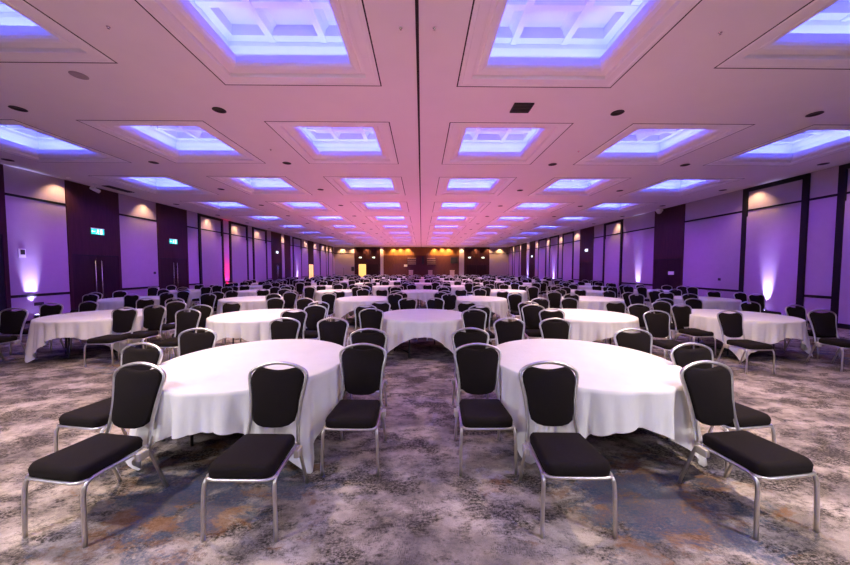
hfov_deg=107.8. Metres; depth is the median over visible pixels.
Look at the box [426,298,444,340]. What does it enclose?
banquet chair
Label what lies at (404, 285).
banquet chair
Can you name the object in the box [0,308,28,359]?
banquet chair
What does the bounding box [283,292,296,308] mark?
banquet chair
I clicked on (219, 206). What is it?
coffer
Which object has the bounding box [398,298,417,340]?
banquet chair
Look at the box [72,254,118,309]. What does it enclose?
door
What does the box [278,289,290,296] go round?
banquet chair
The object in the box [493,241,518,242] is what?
coffer
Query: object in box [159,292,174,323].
banquet chair
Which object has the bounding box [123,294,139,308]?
banquet chair
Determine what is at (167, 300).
banquet chair
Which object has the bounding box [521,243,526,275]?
trim
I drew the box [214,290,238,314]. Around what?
banquet chair
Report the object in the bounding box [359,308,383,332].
banquet chair
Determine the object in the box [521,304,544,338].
banquet chair
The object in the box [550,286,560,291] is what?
banquet chair
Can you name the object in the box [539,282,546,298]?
banquet chair
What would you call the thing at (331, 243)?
coffer
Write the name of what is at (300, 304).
banquet chair
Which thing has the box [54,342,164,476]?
banquet chair
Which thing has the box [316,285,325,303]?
banquet chair
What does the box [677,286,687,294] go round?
banquet chair
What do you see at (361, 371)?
banquet chair
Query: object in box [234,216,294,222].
coffer
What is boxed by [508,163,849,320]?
wall
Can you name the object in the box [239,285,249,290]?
banquet chair
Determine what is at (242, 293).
tablecloth
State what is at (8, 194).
trim
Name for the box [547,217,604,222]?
coffer
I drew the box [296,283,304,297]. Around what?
banquet chair
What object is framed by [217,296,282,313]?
tablecloth
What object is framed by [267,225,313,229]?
coffer
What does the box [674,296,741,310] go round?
tablecloth
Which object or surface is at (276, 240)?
trim
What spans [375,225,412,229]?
coffer
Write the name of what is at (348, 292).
tablecloth
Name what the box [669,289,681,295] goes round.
banquet chair
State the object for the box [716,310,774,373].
banquet chair
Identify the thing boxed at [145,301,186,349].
banquet chair
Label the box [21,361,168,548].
banquet chair
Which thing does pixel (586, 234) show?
trim
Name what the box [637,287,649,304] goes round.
banquet chair
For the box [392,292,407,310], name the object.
banquet chair
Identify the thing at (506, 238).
coffer
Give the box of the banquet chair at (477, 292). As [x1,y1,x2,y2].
[474,289,485,295]
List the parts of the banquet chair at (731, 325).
leg, frame, backrest, leg, seat, seat frame, leg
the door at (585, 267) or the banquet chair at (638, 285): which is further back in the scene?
the door at (585, 267)
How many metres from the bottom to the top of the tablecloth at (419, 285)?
0.763 m
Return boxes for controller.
[18,249,25,256]
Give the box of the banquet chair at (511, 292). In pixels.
[508,292,522,321]
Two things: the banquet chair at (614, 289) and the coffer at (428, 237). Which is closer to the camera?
the banquet chair at (614, 289)
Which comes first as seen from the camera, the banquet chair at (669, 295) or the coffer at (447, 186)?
the banquet chair at (669, 295)
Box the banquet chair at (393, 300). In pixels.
[387,293,402,309]
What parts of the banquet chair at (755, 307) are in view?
frame, backrest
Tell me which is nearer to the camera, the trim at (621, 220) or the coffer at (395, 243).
the trim at (621, 220)
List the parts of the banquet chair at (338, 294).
backrest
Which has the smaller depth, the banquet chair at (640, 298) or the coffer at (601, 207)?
the banquet chair at (640, 298)
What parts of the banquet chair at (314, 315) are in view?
seat, backrest, frame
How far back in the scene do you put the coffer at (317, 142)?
8.37 m
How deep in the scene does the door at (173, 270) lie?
15.11 m
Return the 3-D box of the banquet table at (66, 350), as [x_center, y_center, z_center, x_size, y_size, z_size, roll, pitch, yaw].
[-6.613,1.037,6.379,1.780,0.748,1.780,2,3,37]
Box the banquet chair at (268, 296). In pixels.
[265,293,281,308]
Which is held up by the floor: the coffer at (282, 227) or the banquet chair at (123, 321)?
the banquet chair at (123, 321)
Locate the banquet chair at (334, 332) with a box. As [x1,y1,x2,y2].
[317,317,348,346]
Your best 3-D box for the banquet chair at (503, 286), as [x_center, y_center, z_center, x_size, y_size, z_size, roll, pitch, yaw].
[3.778,0.573,14.578,0.492,0.974,0.582,0,3,-1]
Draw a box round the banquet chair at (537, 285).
[531,283,543,299]
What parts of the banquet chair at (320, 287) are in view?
backrest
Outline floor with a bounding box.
[0,287,849,564]
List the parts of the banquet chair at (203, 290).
backrest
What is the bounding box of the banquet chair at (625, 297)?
[622,292,635,312]
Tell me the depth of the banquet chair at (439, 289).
12.50 m
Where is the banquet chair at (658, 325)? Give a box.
[643,310,690,360]
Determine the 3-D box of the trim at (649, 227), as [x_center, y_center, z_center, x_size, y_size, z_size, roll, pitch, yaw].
[11.900,-1.422,17.413,0.032,3.075,2.550,0,3,-1]
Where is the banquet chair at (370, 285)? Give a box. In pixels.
[364,283,372,295]
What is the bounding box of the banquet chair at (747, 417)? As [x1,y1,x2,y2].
[668,342,775,476]
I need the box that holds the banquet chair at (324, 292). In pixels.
[322,292,335,312]
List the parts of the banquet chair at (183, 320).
seat, backrest, frame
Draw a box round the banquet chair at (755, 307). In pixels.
[739,301,785,348]
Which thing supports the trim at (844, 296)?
attached to the wall at (711, 245)
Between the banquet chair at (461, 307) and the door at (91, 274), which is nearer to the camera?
the banquet chair at (461, 307)
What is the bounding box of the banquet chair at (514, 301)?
[507,293,522,321]
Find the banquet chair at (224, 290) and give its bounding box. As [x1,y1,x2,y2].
[221,287,232,297]
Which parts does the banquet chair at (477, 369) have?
leg, leg, backrest, frame, seat, seat frame, leg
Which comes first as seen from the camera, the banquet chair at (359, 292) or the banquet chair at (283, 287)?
the banquet chair at (359, 292)
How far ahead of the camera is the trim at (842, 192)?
8.93 m
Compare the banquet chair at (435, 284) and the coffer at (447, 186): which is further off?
the banquet chair at (435, 284)
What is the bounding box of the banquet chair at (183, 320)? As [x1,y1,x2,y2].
[152,308,200,356]
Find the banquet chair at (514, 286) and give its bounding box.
[510,283,518,289]
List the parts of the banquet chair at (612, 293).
backrest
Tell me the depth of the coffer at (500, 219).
19.93 m
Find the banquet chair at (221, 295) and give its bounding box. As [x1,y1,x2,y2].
[210,292,224,311]
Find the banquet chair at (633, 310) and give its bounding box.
[627,304,667,356]
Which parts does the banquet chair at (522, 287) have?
backrest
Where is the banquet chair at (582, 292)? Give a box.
[574,289,586,295]
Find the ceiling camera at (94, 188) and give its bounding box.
[89,183,100,192]
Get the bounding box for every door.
[0,234,5,310]
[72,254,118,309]
[160,258,186,290]
[273,263,281,281]
[309,264,312,277]
[359,264,378,276]
[466,265,486,276]
[529,264,533,278]
[580,262,591,282]
[654,258,680,290]
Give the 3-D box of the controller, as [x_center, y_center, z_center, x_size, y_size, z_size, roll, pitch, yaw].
[-12.197,-0.890,9.384,0.028,0.260,0.170,0,3,-1]
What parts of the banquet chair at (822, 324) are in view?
leg, backrest, frame, leg, seat, leg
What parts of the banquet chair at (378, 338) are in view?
backrest, frame, leg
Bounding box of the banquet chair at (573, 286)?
[568,284,577,288]
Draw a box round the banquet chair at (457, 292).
[454,289,466,295]
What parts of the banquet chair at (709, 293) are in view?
backrest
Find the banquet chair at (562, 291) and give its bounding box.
[555,289,565,295]
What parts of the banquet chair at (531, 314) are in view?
backrest, seat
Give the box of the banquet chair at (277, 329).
[269,317,300,339]
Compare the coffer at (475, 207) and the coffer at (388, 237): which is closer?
the coffer at (475, 207)
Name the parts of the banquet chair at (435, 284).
backrest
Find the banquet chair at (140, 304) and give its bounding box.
[136,298,155,308]
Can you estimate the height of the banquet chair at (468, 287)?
0.974 m
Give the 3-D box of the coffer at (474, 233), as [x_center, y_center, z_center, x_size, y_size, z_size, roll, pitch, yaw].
[5.348,-4.541,26.656,2.560,0.740,2.560,0,3,-1]
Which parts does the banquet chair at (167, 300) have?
backrest, frame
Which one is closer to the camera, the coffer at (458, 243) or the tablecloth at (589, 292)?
the tablecloth at (589, 292)
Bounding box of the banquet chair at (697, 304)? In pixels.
[683,298,702,341]
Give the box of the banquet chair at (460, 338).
[451,327,499,407]
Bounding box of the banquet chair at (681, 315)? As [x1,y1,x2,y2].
[670,304,715,356]
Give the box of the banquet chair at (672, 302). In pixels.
[655,298,689,340]
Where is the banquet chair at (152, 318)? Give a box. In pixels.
[118,305,166,359]
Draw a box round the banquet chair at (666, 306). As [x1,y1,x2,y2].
[651,301,690,341]
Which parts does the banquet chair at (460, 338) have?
leg, leg, frame, backrest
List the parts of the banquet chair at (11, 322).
seat, backrest, frame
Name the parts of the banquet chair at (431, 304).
backrest, frame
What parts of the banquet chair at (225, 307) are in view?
backrest, frame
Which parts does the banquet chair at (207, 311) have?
seat, backrest, frame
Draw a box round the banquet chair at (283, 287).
[281,286,291,289]
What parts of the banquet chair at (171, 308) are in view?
seat, backrest, frame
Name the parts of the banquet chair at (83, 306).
backrest, frame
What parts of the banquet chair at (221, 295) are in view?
backrest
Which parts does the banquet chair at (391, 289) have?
backrest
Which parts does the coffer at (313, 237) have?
coffer frame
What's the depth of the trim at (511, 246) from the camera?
41.07 m
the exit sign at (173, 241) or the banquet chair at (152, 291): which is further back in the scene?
the exit sign at (173, 241)
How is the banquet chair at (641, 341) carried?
on the floor
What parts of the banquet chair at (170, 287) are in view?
backrest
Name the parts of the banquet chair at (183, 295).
backrest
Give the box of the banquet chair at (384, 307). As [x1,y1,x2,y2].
[370,301,390,311]
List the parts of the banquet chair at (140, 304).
backrest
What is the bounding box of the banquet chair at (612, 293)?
[602,290,626,313]
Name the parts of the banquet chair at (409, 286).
backrest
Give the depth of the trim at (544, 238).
30.13 m
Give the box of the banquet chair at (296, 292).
[283,290,297,308]
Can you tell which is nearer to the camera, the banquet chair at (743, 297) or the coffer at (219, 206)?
the banquet chair at (743, 297)
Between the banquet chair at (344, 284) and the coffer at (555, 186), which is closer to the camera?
the coffer at (555, 186)
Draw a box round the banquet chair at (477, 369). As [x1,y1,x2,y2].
[453,343,516,475]
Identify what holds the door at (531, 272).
in the wall at (711, 245)
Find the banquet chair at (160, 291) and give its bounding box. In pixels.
[157,289,169,295]
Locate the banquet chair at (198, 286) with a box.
[194,284,203,303]
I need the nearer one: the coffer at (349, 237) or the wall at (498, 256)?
the coffer at (349, 237)
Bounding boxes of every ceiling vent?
[101,185,134,192]
[510,103,533,112]
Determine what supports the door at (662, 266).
in the wall at (711, 245)
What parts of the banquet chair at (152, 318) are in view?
leg, seat, leg, frame, backrest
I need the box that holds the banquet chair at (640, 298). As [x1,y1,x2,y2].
[629,293,652,327]
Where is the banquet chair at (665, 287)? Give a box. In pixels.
[661,285,671,289]
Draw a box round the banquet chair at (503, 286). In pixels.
[499,284,508,288]
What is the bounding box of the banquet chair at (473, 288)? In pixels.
[472,286,480,295]
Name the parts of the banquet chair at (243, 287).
backrest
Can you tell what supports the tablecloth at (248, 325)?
on the banquet table
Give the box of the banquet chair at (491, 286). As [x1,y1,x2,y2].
[485,284,494,288]
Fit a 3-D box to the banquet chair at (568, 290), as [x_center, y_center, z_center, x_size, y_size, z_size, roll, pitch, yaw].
[5.755,0.670,12.441,0.492,0.974,0.582,0,3,-2]
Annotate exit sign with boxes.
[91,227,103,234]
[170,239,176,243]
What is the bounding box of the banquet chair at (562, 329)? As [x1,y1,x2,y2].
[539,318,570,339]
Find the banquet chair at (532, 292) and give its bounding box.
[527,287,540,303]
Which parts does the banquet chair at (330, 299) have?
backrest, frame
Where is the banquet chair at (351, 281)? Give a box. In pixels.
[347,280,354,288]
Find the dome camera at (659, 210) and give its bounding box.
[656,208,662,213]
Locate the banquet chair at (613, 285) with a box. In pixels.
[607,283,622,298]
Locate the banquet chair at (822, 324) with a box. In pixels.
[806,309,849,371]
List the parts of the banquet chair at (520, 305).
backrest, frame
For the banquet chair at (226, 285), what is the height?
0.974 m
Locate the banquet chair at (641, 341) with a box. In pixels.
[614,328,652,353]
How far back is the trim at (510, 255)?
42.03 m
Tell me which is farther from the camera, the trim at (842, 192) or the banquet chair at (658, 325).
the trim at (842, 192)
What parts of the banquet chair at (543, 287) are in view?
backrest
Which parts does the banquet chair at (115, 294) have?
backrest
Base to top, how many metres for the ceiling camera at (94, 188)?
0.305 m
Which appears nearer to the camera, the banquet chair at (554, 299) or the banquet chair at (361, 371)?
the banquet chair at (361, 371)
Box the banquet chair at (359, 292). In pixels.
[356,289,369,295]
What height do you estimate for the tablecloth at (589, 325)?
0.763 m
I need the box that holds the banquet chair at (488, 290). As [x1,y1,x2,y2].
[480,287,490,295]
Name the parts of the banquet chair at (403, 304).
backrest, frame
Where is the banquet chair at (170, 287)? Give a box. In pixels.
[166,285,176,289]
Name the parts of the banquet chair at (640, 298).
backrest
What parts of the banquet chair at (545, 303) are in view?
backrest, frame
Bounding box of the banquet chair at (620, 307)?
[604,301,625,342]
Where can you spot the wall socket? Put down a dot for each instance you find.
(36, 303)
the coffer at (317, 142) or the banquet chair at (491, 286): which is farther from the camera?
the banquet chair at (491, 286)
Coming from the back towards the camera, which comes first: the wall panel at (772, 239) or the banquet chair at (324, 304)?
the wall panel at (772, 239)
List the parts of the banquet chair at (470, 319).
backrest, frame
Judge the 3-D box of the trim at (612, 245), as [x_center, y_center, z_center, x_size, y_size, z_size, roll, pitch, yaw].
[11.868,-1.054,19.657,0.045,3.500,1.580,0,3,-1]
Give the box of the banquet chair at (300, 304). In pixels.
[296,298,313,309]
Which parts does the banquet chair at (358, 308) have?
frame, backrest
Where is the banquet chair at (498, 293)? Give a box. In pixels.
[496,290,514,320]
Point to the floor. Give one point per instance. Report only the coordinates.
(419, 510)
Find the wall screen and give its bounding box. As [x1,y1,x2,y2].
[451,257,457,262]
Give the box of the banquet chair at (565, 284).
[562,282,569,287]
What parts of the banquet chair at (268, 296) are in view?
backrest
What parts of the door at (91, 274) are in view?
handle, handle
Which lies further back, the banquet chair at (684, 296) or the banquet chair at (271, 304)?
the banquet chair at (684, 296)
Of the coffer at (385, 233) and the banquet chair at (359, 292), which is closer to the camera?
the banquet chair at (359, 292)
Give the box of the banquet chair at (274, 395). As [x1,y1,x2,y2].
[201,361,308,542]
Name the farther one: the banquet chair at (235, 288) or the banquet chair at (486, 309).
the banquet chair at (235, 288)
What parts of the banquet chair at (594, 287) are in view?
backrest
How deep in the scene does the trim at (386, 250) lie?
43.21 m
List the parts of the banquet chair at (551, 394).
leg, leg, backrest, frame, seat, seat frame, leg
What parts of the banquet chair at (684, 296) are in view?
backrest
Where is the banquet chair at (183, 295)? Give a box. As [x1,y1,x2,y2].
[177,290,189,311]
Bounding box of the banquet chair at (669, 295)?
[658,292,673,299]
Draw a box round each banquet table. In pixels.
[65,337,140,358]
[190,434,194,446]
[394,339,438,357]
[697,337,774,355]
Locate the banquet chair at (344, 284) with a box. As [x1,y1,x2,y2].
[340,282,347,288]
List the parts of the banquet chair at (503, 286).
backrest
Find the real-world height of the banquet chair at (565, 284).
0.974 m
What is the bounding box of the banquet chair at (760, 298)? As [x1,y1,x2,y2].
[748,293,780,314]
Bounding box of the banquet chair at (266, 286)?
[262,284,272,288]
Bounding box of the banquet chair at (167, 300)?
[148,298,184,340]
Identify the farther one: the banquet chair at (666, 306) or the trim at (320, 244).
the trim at (320, 244)
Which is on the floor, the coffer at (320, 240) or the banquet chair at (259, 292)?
the banquet chair at (259, 292)
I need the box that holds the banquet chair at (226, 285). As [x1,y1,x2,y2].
[224,283,233,287]
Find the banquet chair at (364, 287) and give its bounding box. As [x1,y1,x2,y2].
[361,286,370,294]
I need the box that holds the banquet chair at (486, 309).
[468,305,496,345]
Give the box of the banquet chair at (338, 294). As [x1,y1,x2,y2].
[328,290,345,320]
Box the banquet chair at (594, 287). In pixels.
[591,285,601,290]
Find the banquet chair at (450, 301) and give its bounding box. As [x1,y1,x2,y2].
[442,293,456,310]
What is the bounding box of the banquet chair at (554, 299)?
[547,292,561,308]
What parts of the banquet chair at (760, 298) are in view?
backrest, frame, seat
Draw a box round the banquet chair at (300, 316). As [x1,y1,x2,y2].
[280,309,306,338]
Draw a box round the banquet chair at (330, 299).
[321,293,335,321]
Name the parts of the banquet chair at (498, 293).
backrest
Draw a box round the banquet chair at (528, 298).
[526,286,534,303]
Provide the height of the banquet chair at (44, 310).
0.974 m
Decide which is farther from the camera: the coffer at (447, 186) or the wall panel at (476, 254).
the wall panel at (476, 254)
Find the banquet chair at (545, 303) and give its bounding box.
[531,298,549,338]
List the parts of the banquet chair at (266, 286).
backrest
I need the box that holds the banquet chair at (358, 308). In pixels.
[347,304,376,345]
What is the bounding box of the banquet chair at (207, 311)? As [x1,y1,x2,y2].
[169,304,212,359]
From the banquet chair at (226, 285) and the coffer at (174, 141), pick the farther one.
the banquet chair at (226, 285)
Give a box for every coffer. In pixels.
[0,0,117,63]
[0,119,130,162]
[77,120,264,162]
[88,175,218,194]
[135,0,381,85]
[181,201,264,211]
[207,176,311,194]
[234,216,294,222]
[264,121,398,163]
[265,201,336,211]
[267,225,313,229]
[292,232,327,234]
[300,216,352,222]
[306,236,338,238]
[320,240,346,241]
[321,225,363,229]
[324,177,404,194]
[331,243,354,244]
[337,232,370,234]
[349,237,376,238]
[351,202,408,211]
[356,240,380,241]
[363,243,385,244]
[366,216,410,222]
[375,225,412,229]
[383,232,413,234]
[388,237,414,238]
[391,240,415,242]
[395,243,415,244]
[426,243,447,244]
[427,237,453,238]
[427,240,450,242]
[428,232,458,234]
[429,225,465,229]
[430,216,475,222]
[433,202,490,212]
[436,177,516,195]
[442,122,572,164]
[457,0,701,87]
[457,243,479,244]
[460,241,483,242]
[465,237,493,239]
[471,232,504,235]
[479,226,518,229]
[487,243,507,244]
[489,216,539,222]
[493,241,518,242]
[502,237,532,239]
[503,202,574,212]
[512,232,550,235]
[528,178,629,195]
[528,226,572,229]
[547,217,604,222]
[573,123,754,164]
[575,203,654,212]
[621,178,744,195]
[703,125,849,165]
[715,0,849,69]
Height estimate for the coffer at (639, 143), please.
0.740 m
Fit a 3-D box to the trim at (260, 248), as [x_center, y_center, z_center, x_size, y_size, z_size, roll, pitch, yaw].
[-12.349,-1.238,23.251,0.045,3.500,1.680,0,3,-1]
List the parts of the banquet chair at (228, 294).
backrest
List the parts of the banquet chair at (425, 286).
backrest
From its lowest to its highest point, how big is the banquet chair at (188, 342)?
0.974 m
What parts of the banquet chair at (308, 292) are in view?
backrest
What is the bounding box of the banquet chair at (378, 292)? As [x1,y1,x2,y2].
[375,289,387,295]
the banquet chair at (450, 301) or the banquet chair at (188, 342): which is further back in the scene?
the banquet chair at (450, 301)
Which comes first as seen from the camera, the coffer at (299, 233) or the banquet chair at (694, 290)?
the banquet chair at (694, 290)
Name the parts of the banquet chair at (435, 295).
backrest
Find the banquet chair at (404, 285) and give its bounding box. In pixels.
[401,283,408,289]
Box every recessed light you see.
[8,106,27,111]
[212,107,225,112]
[610,110,624,115]
[805,111,823,116]
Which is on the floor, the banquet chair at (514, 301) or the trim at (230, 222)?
the banquet chair at (514, 301)
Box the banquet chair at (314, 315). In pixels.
[298,305,326,339]
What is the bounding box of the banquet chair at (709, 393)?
[677,360,819,540]
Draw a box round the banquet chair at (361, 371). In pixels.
[320,343,386,476]
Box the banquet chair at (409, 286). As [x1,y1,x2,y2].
[407,284,416,299]
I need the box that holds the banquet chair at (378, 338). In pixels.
[338,328,387,427]
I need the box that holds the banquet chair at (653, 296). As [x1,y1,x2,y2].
[648,290,660,309]
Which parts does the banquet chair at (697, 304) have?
backrest, frame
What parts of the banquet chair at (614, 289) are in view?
backrest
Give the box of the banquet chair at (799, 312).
[784,304,840,358]
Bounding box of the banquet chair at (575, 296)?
[563,293,579,308]
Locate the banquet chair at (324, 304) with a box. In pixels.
[305,301,328,329]
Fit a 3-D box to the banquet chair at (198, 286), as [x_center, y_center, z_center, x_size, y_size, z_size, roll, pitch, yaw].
[-10.535,0.572,14.266,0.492,0.974,0.582,0,3,-6]
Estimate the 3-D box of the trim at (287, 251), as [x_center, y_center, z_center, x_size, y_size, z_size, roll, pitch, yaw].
[-12.404,-1.905,28.006,0.040,4.690,1.200,0,3,-1]
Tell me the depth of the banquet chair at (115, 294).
10.29 m
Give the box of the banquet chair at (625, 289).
[623,286,633,293]
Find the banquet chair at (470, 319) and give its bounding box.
[461,309,491,347]
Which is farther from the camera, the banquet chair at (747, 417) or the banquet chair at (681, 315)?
the banquet chair at (681, 315)
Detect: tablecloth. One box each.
[25,309,164,362]
[97,296,158,310]
[125,339,345,473]
[169,289,199,310]
[205,309,306,341]
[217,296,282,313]
[237,285,261,290]
[238,289,268,296]
[303,285,331,293]
[315,289,351,303]
[334,296,391,320]
[371,285,398,295]
[380,309,465,354]
[402,289,437,301]
[415,283,430,288]
[441,285,472,295]
[452,296,507,321]
[490,289,526,303]
[493,339,706,466]
[539,309,639,341]
[560,296,624,310]
[571,289,603,296]
[578,285,603,290]
[634,289,674,309]
[672,309,812,360]
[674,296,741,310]
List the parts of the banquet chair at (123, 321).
leg, seat frame, seat, leg, backrest, frame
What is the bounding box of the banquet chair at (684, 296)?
[682,293,698,305]
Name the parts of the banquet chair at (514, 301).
backrest, frame, seat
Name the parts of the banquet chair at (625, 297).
backrest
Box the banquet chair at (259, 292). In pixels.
[256,289,269,295]
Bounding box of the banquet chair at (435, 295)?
[433,292,447,309]
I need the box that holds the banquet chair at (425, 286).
[422,284,431,305]
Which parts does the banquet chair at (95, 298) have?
backrest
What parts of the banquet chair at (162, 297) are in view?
backrest, frame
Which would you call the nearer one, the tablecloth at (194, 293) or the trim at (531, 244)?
the tablecloth at (194, 293)
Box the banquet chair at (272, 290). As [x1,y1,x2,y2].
[269,287,280,295]
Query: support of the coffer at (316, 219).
attached to the ceiling
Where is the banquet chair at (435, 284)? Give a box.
[431,282,439,289]
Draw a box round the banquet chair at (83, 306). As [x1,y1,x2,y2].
[50,301,98,349]
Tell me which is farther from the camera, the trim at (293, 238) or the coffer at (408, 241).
the coffer at (408, 241)
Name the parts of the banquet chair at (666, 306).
backrest, frame, seat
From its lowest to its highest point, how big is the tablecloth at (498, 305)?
0.763 m
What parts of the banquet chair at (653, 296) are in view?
backrest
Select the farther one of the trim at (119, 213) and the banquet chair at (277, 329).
the trim at (119, 213)
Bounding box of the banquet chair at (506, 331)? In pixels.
[493,317,524,344]
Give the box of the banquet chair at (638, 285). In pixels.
[635,284,644,288]
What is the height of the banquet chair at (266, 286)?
0.974 m
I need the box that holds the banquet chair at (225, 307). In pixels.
[221,301,241,344]
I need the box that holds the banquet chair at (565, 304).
[560,298,577,308]
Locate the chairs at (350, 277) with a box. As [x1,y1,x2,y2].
[288,274,552,284]
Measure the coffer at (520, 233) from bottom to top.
0.740 m
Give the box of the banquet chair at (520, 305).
[518,301,539,338]
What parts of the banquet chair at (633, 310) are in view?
frame, backrest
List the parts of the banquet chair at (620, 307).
backrest, frame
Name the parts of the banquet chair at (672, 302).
backrest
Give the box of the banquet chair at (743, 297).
[733,292,763,309]
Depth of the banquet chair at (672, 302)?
7.80 m
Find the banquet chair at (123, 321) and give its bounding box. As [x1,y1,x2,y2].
[84,307,137,366]
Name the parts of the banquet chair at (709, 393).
leg, backrest, frame, leg, leg, seat frame, seat, leg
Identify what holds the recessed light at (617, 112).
in the ceiling
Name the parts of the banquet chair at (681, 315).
frame, backrest, leg, seat, leg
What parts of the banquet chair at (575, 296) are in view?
backrest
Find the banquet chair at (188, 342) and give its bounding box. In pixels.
[178,328,216,356]
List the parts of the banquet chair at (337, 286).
backrest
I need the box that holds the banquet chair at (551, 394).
[518,360,616,539]
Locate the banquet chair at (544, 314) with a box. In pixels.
[539,308,564,324]
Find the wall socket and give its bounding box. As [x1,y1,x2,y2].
[34,302,43,305]
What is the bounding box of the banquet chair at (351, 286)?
[349,284,358,288]
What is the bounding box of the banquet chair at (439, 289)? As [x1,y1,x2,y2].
[438,287,448,291]
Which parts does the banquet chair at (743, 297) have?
backrest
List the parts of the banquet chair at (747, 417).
frame, backrest, leg, seat, seat frame, leg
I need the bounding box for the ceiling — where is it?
[0,0,849,246]
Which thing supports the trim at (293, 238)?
attached to the wall at (39, 228)
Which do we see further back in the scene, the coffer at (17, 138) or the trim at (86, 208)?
the trim at (86, 208)
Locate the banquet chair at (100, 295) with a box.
[70,292,102,311]
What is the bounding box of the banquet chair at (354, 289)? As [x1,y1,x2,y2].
[351,287,362,295]
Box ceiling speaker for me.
[68,71,88,79]
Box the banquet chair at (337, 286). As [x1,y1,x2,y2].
[333,284,342,288]
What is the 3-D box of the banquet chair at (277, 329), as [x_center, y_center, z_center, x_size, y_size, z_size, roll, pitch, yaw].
[-2.100,1.020,4.397,0.492,0.974,0.582,0,3,0]
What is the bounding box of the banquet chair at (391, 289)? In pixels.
[390,287,401,291]
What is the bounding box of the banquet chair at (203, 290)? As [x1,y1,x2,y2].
[191,286,211,308]
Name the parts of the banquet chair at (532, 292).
backrest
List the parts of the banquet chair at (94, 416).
leg, seat frame, seat, leg, backrest, frame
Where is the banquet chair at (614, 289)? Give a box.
[607,287,626,306]
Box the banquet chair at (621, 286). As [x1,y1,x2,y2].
[619,285,628,298]
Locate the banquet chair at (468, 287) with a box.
[464,283,472,294]
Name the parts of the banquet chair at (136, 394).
leg, seat, seat frame, leg, leg, frame, backrest, leg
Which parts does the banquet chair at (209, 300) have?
backrest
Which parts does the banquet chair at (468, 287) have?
backrest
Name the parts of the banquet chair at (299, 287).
backrest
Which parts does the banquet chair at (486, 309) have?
frame, backrest, seat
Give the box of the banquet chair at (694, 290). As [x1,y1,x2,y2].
[686,287,697,294]
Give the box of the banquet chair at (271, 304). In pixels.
[266,298,284,308]
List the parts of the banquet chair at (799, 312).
backrest, frame, leg, seat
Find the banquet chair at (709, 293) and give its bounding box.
[707,290,720,297]
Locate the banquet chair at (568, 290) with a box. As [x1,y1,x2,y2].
[560,287,570,294]
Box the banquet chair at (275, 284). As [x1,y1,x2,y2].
[271,282,279,287]
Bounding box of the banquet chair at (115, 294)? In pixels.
[112,290,127,297]
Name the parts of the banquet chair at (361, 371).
leg, seat, seat frame, backrest, frame, leg, leg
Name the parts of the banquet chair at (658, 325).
backrest, frame, leg, seat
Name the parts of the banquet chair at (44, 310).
seat, backrest, frame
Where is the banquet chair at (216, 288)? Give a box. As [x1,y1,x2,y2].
[211,285,222,293]
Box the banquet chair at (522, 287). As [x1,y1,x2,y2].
[518,285,528,296]
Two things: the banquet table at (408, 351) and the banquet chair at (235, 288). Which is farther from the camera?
the banquet chair at (235, 288)
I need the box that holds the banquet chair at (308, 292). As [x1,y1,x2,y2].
[302,287,314,299]
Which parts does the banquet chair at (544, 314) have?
backrest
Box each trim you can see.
[0,164,11,310]
[5,193,70,297]
[64,180,121,309]
[119,213,158,289]
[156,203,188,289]
[197,213,224,286]
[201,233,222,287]
[229,221,248,282]
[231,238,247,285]
[252,227,267,279]
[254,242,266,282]
[271,231,281,279]
[284,235,290,284]
[292,237,301,278]
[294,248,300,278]
[308,241,313,276]
[320,244,326,276]
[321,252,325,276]
[328,246,332,274]
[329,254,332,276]
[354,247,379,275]
[383,247,458,254]
[383,255,458,276]
[415,0,420,226]
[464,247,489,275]
[508,246,512,275]
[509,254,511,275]
[514,245,519,275]
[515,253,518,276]
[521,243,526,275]
[529,241,534,276]
[538,238,546,277]
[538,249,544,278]
[549,235,558,278]
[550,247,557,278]
[562,231,573,279]
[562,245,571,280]
[579,226,593,280]
[602,219,622,296]
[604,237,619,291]
[621,227,653,285]
[652,204,685,288]
[682,211,741,291]
[738,173,810,307]
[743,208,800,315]
[803,194,836,298]
[830,163,849,329]
[838,200,849,324]
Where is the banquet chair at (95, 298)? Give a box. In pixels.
[69,294,98,312]
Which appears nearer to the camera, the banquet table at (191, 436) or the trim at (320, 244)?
the banquet table at (191, 436)
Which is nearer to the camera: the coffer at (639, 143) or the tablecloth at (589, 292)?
the coffer at (639, 143)
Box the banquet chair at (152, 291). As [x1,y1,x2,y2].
[147,287,158,295]
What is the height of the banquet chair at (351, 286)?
0.974 m
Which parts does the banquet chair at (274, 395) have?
leg, seat frame, seat, frame, backrest, leg, leg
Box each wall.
[3,165,334,320]
[334,247,507,275]
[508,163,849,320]
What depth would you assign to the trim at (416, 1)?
4.86 m
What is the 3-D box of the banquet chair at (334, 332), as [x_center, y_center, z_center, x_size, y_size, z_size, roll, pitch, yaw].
[-1.380,1.021,4.405,0.492,0.974,0.582,0,3,0]
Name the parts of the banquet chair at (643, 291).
backrest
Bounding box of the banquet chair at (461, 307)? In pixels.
[456,301,476,311]
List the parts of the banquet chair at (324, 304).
backrest, frame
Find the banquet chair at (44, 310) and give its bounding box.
[9,303,64,354]
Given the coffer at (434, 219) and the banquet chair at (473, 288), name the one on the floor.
the banquet chair at (473, 288)
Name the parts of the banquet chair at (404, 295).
backrest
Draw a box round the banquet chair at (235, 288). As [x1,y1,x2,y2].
[228,286,238,291]
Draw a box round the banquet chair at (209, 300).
[199,293,215,315]

